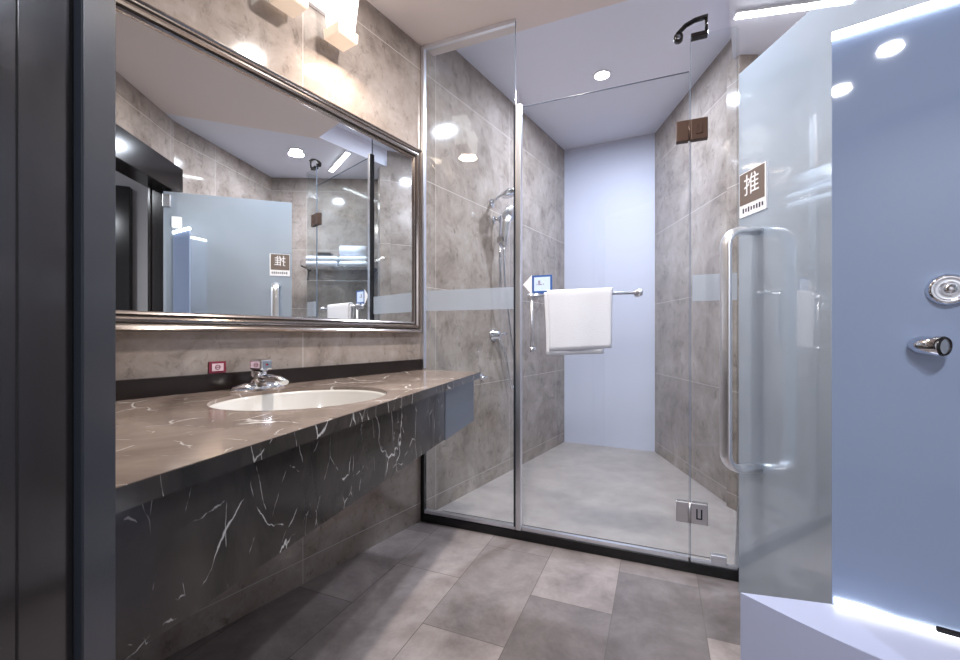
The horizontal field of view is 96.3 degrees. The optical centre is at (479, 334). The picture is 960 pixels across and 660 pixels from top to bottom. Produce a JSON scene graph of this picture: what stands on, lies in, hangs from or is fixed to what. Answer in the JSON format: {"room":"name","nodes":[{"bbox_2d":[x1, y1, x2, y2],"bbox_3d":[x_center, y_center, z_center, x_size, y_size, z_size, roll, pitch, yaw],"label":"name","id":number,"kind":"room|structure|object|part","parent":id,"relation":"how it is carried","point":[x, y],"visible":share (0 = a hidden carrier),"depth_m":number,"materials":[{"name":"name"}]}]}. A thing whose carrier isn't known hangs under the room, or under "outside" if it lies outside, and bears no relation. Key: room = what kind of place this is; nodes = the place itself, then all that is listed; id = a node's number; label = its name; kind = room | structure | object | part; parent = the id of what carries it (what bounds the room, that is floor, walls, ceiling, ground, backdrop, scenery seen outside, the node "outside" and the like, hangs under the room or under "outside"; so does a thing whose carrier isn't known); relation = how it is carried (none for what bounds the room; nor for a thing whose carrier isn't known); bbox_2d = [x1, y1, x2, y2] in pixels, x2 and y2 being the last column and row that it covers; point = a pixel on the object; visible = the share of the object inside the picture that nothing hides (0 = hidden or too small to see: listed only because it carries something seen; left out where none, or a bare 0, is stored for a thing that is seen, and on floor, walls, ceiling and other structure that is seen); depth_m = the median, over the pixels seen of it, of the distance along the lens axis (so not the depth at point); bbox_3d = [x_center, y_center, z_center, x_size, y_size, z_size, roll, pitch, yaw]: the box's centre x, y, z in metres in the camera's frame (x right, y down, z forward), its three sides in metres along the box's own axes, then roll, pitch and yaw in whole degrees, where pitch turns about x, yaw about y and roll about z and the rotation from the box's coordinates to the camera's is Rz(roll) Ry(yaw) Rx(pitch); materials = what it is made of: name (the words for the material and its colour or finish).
{"room":"bathroom","nodes":[
{"label":"bathroom","id":0,"kind":"room"},
{"bbox_2d":[116,0,563,659],"bbox_3d":[-0.611,-0.390,2.051,0.102,2.840,5.010,0,0,34],"label":"wall","id":1,"kind":"structure","parent":0,"point":[470,121],"depth_m":2.43,"materials":[{"name":"stone"}]},
{"bbox_2d":[208,361,225,372],"bbox_3d":[-0.914,0.112,1.497,0.006,0.040,0.056,0,0,34],"label":"plaque","id":2,"kind":"object","parent":1,"relation":"attached to","point":[217,366],"visible":1,"depth_m":1.50,"materials":[{"name":"red plastic"}]},
{"bbox_2d":[116,0,421,332],"bbox_3d":[-0.722,-0.510,1.758,0.038,1.000,1.440,0,0,34],"label":"wall mirror","id":3,"kind":"object","parent":1,"relation":"attached to","point":[248,199],"visible":0.71,"depth_m":1.57,"materials":[{"name":"silver metal"}]},
{"bbox_2d":[116,359,421,400],"bbox_3d":[-1.081,0.163,1.235,0.018,0.059,2.730,0,0,34],"label":"backsplash","id":4,"kind":"structure","parent":1,"relation":"attached to","point":[128,389],"depth_m":1.52,"materials":[{"name":"black stone"}]},
{"bbox_2d":[116,359,479,659],"bbox_3d":[-0.688,0.287,0.985,0.948,0.309,2.847,0,0,34],"label":"countertop","id":5,"kind":"structure","parent":1,"relation":"attached to","point":[206,496],"depth_m":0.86,"materials":[{"name":"brown stone"}]},
{"bbox_2d":[230,359,288,392],"bbox_3d":[-0.738,0.138,1.488,0.158,0.108,0.196,0,0,34],"label":"tap","id":6,"kind":"object","parent":5,"relation":"on","point":[259,380],"visible":1,"depth_m":1.48,"materials":[{"name":"silver metal"}]},
{"bbox_3d":[-0.780,0.179,1.515,0.052,0.026,0.196,0,0,34],"label":"plate","id":7,"kind":"part","parent":6,"relation":"part of","materials":[{"name":"silver metal"}]},
{"bbox_3d":[-0.767,0.103,1.507,0.074,0.038,0.044,0,0,34],"label":"lever","id":8,"kind":"part","parent":6,"relation":"part of","materials":[{"name":"silver metal"}]},
{"bbox_3d":[-0.719,0.154,1.488,0.127,0.036,0.040,0,0,23],"label":"spout","id":9,"kind":"part","parent":6,"relation":"part of","materials":[{"name":"silver metal"}]},
{"bbox_2d":[209,390,385,410],"bbox_3d":[-0.546,0.277,1.348,0.480,0.146,0.555,0,0,34],"label":"basin","id":10,"kind":"object","parent":5,"relation":"in","point":[313,398],"visible":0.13,"depth_m":1.54,"materials":[{"name":"white ceramic"}]},
{"bbox_3d":[-0.099,0.333,2.018,0.022,0.218,0.433,0,0,15],"label":"panel","id":11,"kind":"part","parent":5,"relation":"part of","materials":[{"name":"grey stone"}]},
{"bbox_2d":[269,0,358,51],"bbox_3d":[-0.679,-1.373,1.742,0.127,0.235,0.440,0,0,34],"label":"wall lamp","id":12,"kind":"object","parent":1,"relation":"attached to","point":[341,15],"visible":1,"depth_m":1.81,"materials":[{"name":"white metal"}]},
{"bbox_3d":[-0.596,-1.395,1.846,0.104,0.190,0.116,0,0,34],"label":"lamp shade","id":13,"kind":"part","parent":12,"relation":"part of","materials":[{"name":"white glass"}]},
{"bbox_2d":[421,453,425,512],"bbox_3d":[-0.314,0.607,2.388,0.022,0.754,0.028,0,0,22],"label":"trim","id":14,"kind":"structure","parent":1,"relation":"attached to","point":[423,457],"depth_m":2.38,"materials":[{"name":"black stone"}]},
{"bbox_2d":[479,374,487,379],"bbox_3d":[0.014,0.281,2.842,0.066,0.040,0.120,0,0,34],"label":"wall bracket","id":15,"kind":"object","parent":1,"relation":"attached to","point":[482,376],"visible":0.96,"depth_m":2.83,"materials":[{"name":"silver metal"}]},
{"bbox_2d":[489,188,513,388],"bbox_3d":[0.211,-0.299,3.027,0.202,1.393,0.298,0,0,34],"label":"shower","id":16,"kind":"object","parent":1,"relation":"attached to","point":[508,213],"visible":0.87,"depth_m":2.98,"materials":[{"name":"silver metal"}]},
{"bbox_3d":[0.121,-0.535,3.005,0.065,0.598,0.048,0,0,34],"label":"slide rail","id":17,"kind":"part","parent":16,"relation":"part of","materials":[{"name":"silver metal"}]},
{"bbox_2d":[442,510,710,558],"bbox_3d":[0.447,1.017,2.213,1.440,0.002,0.008,0,0,23],"label":"trim","id":18,"kind":"structure","parent":1,"relation":"attached to","point":[442,510],"depth_m":2.17,"materials":[{"name":"grey metal"}]},
{"bbox_2d":[421,513,738,581],"bbox_3d":[0.388,1.007,2.105,1.535,0.046,0.049,0,0,23],"label":"trim","id":19,"kind":"structure","parent":1,"relation":"attached to","point":[639,557],"depth_m":2.02,"materials":[{"name":"black stone"}]},
{"bbox_2d":[421,18,521,530],"bbox_3d":[-0.057,-0.309,2.282,0.577,2.587,0.033,0,0,23],"label":"glass screen","id":20,"kind":"object","parent":19,"relation":"on","point":[504,297],"visible":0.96,"depth_m":2.21,"materials":[{"name":"clear glass"}]},
{"bbox_3d":[0.197,-0.091,2.178,0.028,2.150,0.032,0,0,23],"label":"post","id":21,"kind":"part","parent":20,"relation":"part of","materials":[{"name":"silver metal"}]},
{"bbox_2d":[522,71,707,560],"bbox_3d":[0.587,-0.084,1.988,0.832,2.136,0.082,0,0,23],"label":"shower door","id":22,"kind":"structure","parent":19,"relation":"on","point":[693,130],"depth_m":1.92,"materials":[{"name":"clear glass"}]},
{"bbox_3d":[0.260,-0.050,2.116,0.022,0.267,0.057,0,0,23],"label":"pull handle","id":23,"kind":"part","parent":22,"relation":"part of","materials":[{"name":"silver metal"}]},
{"bbox_2d":[544,287,612,355],"bbox_3d":[0.457,-0.059,2.014,0.316,0.315,0.046,0,0,23],"label":"hand towel","id":24,"kind":"object","parent":22,"relation":"hanging from","point":[578,321],"visible":1,"depth_m":1.99,"materials":[{"name":"white fabric"}]},
{"bbox_2d":[674,13,737,569],"bbox_3d":[0.966,-0.190,1.848,0.244,2.348,0.054,0,0,23],"label":"glass screen","id":25,"kind":"object","parent":19,"relation":"on","point":[705,287],"visible":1,"depth_m":1.86,"materials":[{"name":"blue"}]},
{"bbox_2d":[163,442,739,659],"bbox_3d":[0.200,1.049,1.500,5.600,0.062,7.000,0,0,0],"label":"floor","id":26,"kind":"structure","parent":0,"point":[426,591],"depth_m":1.73,"materials":[{"name":"tile"}]},
{"bbox_2d":[735,55,739,567],"bbox_3d":[1.288,-0.135,2.138,0.024,2.330,0.760,0,0,32],"label":"glass screen","id":27,"kind":"object","parent":26,"relation":"on","point":[737,525],"visible":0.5,"depth_m":2.00,"materials":[{"name":"clear glass"}]},
{"bbox_3d":[1.288,-0.160,2.139,0.008,2.280,0.749,0,0,32],"label":"glass pane","id":28,"kind":"part","parent":27,"relation":"part of","materials":[{"name":"clear glass"}]},
{"bbox_2d":[720,0,932,621],"bbox_3d":[1.059,-0.006,1.278,0.290,2.048,0.848,0,0,-4],"label":"frosted door","id":29,"kind":"structure","parent":26,"relation":"on","point":[784,231],"depth_m":1.47,"materials":[{"name":"blue glass"}]},
{"bbox_3d":[0.961,0.055,1.589,0.138,0.908,0.056,0,0,-4],"label":"pull handle","id":30,"kind":"part","parent":29,"relation":"part of","materials":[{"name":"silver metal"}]},
{"bbox_2d":[743,201,762,213],"bbox_3d":[1.023,-0.479,1.613,0.001,0.020,0.109,0,0,-4],"label":"print","id":31,"kind":"object","parent":29,"relation":"attached to","point":[762,201],"depth_m":1.61},
{"bbox_3d":[1.026,-0.540,1.616,0.006,0.169,0.142,0,0,-4],"label":"sign plate","id":32,"kind":"part","parent":29,"relation":"part of","materials":[{"name":"white"}]},
{"bbox_2d":[740,593,959,659],"bbox_3d":[0.860,0.845,0.954,0.485,0.370,0.173,0,0,36],"label":"ledge","id":33,"kind":"object","parent":26,"relation":"on","point":[771,628],"visible":1,"depth_m":0.98,"materials":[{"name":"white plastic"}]},
{"bbox_2d":[832,0,959,639],"bbox_3d":[0.954,-0.041,0.985,0.228,1.400,0.033,0,0,36],"label":"wall","id":34,"kind":"structure","parent":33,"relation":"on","point":[896,76],"depth_m":0.99,"materials":[{"name":"blue paint"}]},
{"bbox_2d":[907,336,952,355],"bbox_3d":[0.979,0.024,0.942,0.048,0.044,0.074,0,0,-9],"label":"lever","id":35,"kind":"object","parent":34,"relation":"attached to","point":[925,345],"visible":1,"depth_m":0.92,"materials":[{"name":"silver metal"}]},
{"bbox_2d":[925,274,959,305],"bbox_3d":[1.014,-0.099,0.929,0.069,0.069,0.032,0,0,36],"label":"dome","id":36,"kind":"object","parent":34,"relation":"attached to","point":[944,289],"visible":1,"depth_m":0.93,"materials":[{"name":"silver metal"}]},
{"bbox_2d":[367,0,810,59],"bbox_3d":[0.200,-1.629,0.500,5.600,0.050,5.000,0,0,0],"label":"ceiling","id":37,"kind":"structure","parent":0,"point":[425,22],"depth_m":2.17,"materials":[{"name":"white paint"}]},
{"bbox_2d":[733,0,820,19],"bbox_3d":[1.526,-1.595,2.093,0.519,0.018,0.050,0,0,12],"label":"recessed light","id":38,"kind":"object","parent":37,"relation":"in","point":[807,4],"visible":0.72,"depth_m":2.10,"materials":[{"name":"white plastic"}]},
{"bbox_2d":[456,0,730,149],"bbox_3d":[0.774,-1.785,3.030,1.792,0.050,2.536,0,0,34],"label":"ceiling","id":39,"kind":"structure","parent":0,"point":[633,40],"depth_m":2.79,"materials":[{"name":"white paint"}]},
{"bbox_2d":[593,70,611,80],"bbox_3d":[0.826,-1.756,2.910,0.124,0.007,0.124,0,0,0],"label":"recessed light","id":40,"kind":"object","parent":39,"relation":"in","point":[601,75],"visible":1,"depth_m":2.91,"materials":[{"name":"white plastic"}]},
{"bbox_2d":[564,133,654,451],"bbox_3d":[1.192,-0.365,3.965,0.840,2.790,0.100,0,0,25],"label":"wall","id":41,"kind":"structure","parent":0,"point":[609,187],"depth_m":3.89,"materials":[{"name":"grey paint"}]},
{"bbox_2d":[655,39,757,502],"bbox_3d":[1.558,-0.365,3.128,0.100,2.790,1.341,0,0,2],"label":"wall","id":42,"kind":"structure","parent":0,"point":[709,93],"depth_m":3.06,"materials":[{"name":"stone"}]},
{"bbox_2d":[727,56,738,510],"bbox_3d":[1.658,-0.287,2.549,0.370,2.634,0.100,0,0,-12],"label":"wall","id":43,"kind":"structure","parent":0,"point":[732,66],"depth_m":2.51,"materials":[{"name":"stone"}]},
{"bbox_3d":[0.422,-1.357,0.610,1.700,0.494,0.116,0,0,-15],"label":"lintel","id":44,"kind":"object","parent":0,"visible":0},
{"bbox_2d":[0,0,115,659],"bbox_3d":[0.528,-0.120,0.640,2.100,2.300,0.158,0,0,-15],"label":"door","id":45,"kind":"structure","parent":44,"relation":"attached to","point":[58,57],"depth_m":0.38,"materials":[{"name":"grey paint"}]},
{"bbox_3d":[-0.413,-0.060,0.312,0.112,2.180,0.020,0,0,-15],"label":"architrave","id":46,"kind":"part","parent":45,"relation":"part of","materials":[{"name":"black paint"}]}
]}

